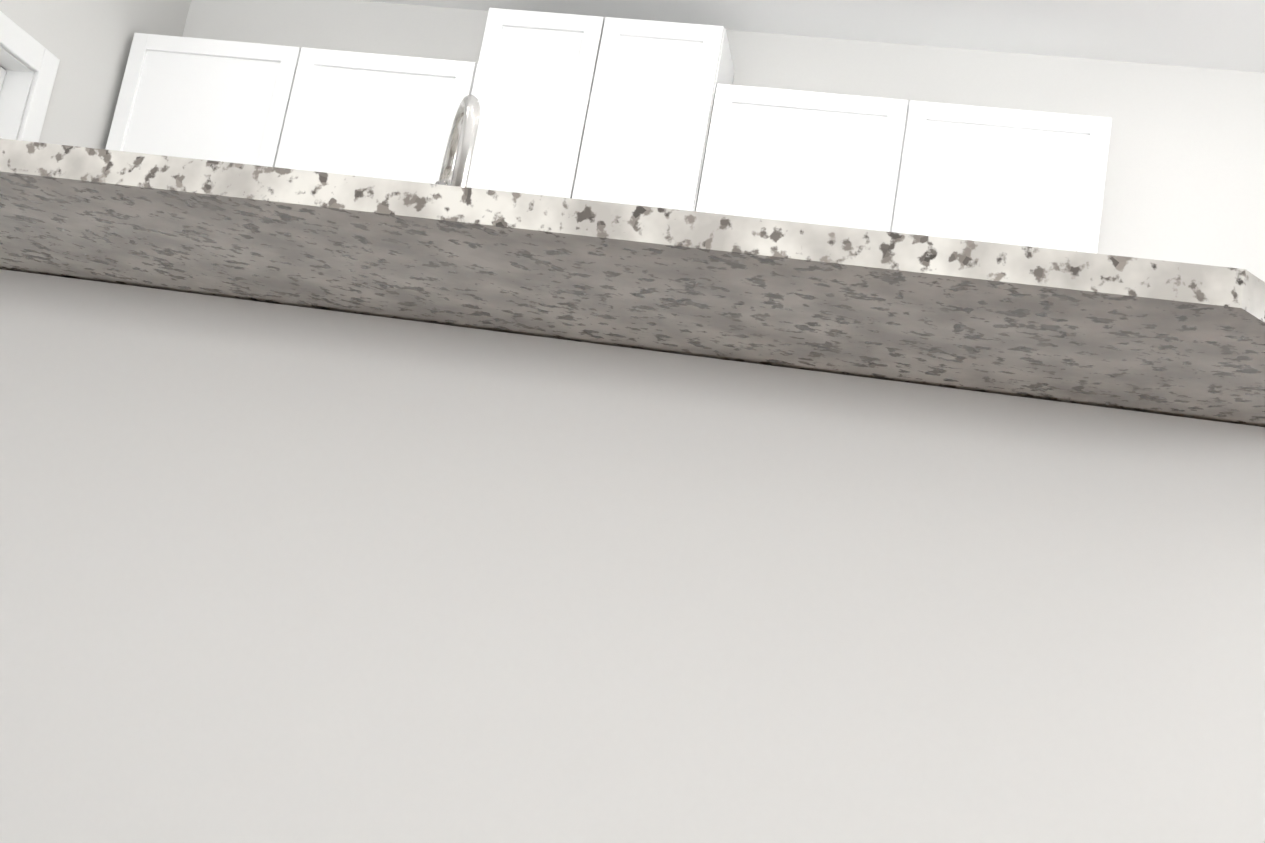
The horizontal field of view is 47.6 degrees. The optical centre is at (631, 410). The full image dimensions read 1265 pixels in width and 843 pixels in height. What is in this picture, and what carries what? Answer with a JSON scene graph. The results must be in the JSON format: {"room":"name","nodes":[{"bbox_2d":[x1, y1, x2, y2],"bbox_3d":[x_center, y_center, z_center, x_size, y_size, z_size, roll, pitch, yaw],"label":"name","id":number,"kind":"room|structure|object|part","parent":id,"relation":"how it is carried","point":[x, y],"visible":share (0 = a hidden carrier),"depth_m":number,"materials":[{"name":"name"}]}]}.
{"room":"kitchen","nodes":[
{"label":"kitchen","id":0,"kind":"room"},
{"bbox_2d":[0,0,190,148],"bbox_3d":[-2.230,-0.481,4.304,0.440,2.740,1.790,8,-11,11],"label":"wall","id":1,"kind":"structure","parent":0,"point":[88,43],"depth_m":4.79,"materials":[{"name":"paint"}]},
{"bbox_2d":[0,67,5,93],"bbox_3d":[-2.172,-0.158,4.037,0.110,2.018,0.614,8,-11,11],"label":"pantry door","id":2,"kind":"structure","parent":1,"relation":"in","point":[2,74],"depth_m":4.51,"materials":[{"name":"silver wood"}]},
{"bbox_2d":[0,11,59,141],"bbox_3d":[-2.142,-0.197,4.040,0.128,2.120,0.800,8,-11,11],"label":"door frame","id":3,"kind":"structure","parent":1,"relation":"attached to","point":[28,50],"depth_m":4.50,"materials":[{"name":"white wood"}]},
{"bbox_3d":[-2.157,-0.161,4.035,0.110,2.043,0.646,8,-11,11],"label":"pantry door jamb","id":4,"kind":"part","parent":3,"relation":"part of","materials":[{"name":"white wood"}]},
{"bbox_2d":[182,0,1264,281],"bbox_3d":[1.169,0.155,4.579,7.350,2.740,0.120,8,-11,11],"label":"wall","id":5,"kind":"structure","parent":0,"point":[1186,170],"depth_m":4.74,"materials":[{"name":"paint"}]},
{"bbox_2d":[106,33,317,168],"bbox_3d":[-1.455,-0.740,4.981,0.685,1.030,0.338,8,-11,11],"label":"upper cabinet","id":6,"kind":"object","parent":5,"relation":"attached to","point":[184,97],"depth_m":4.88,"materials":[{"name":"white wood"}]},
{"bbox_2d":[290,49,477,183],"bbox_3d":[-0.905,-0.666,4.872,0.686,1.030,0.338,8,-11,11],"label":"upper cabinet","id":7,"kind":"object","parent":5,"relation":"attached to","point":[383,116],"depth_m":4.77,"materials":[{"name":"white wood"}]},
{"bbox_2d":[467,8,625,200],"bbox_3d":[-0.291,-0.903,4.820,0.459,0.783,0.338,8,-11,11],"label":"upper cabinet","id":8,"kind":"object","parent":5,"relation":"attached to","point":[544,82],"depth_m":4.68,"materials":[{"name":"white wood"}]},
{"bbox_2d":[594,19,734,211],"bbox_3d":[0.039,-0.859,4.754,0.460,0.783,0.338,8,-11,11],"label":"upper cabinet","id":9,"kind":"object","parent":5,"relation":"attached to","point":[660,114],"depth_m":4.60,"materials":[{"name":"white wood"}]},
{"bbox_2d":[698,76,933,233],"bbox_3d":[0.539,-0.473,4.584,0.671,1.030,0.338,8,-11,11],"label":"upper cabinet","id":10,"kind":"object","parent":5,"relation":"attached to","point":[841,160],"depth_m":4.48,"materials":[{"name":"white wood"}]},
{"bbox_2d":[914,102,1111,253],"bbox_3d":[1.075,-0.402,4.478,0.671,1.030,0.338,8,-11,11],"label":"upper cabinet","id":11,"kind":"object","parent":5,"relation":"attached to","point":[993,175],"depth_m":4.37,"materials":[{"name":"white wood"}]},
{"bbox_2d":[358,0,1264,72],"bbox_3d":[0.693,-2.149,0.637,7.350,0.100,8.850,8,-11,11],"label":"ceiling","id":12,"kind":"structure","parent":0,"point":[1222,34],"depth_m":4.66,"materials":[{"name":"paint"}]},
{"bbox_3d":[0.220,0.601,0.110,7.350,0.100,8.850,8,-11,11],"label":"floor","id":13,"kind":"structure","parent":0,"visible":0},
{"bbox_2d":[0,175,1264,842],"bbox_3d":[-0.264,0.336,1.784,2.130,0.874,0.965,8,-11,11],"label":"kitchen island","id":14,"kind":"object","parent":13,"relation":"on","point":[446,507],"depth_m":1.67,"materials":[{"name":"paint"}]},
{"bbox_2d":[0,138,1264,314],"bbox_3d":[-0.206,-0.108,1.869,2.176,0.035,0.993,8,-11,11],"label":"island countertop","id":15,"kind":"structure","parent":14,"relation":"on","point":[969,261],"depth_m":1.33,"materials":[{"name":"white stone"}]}
]}

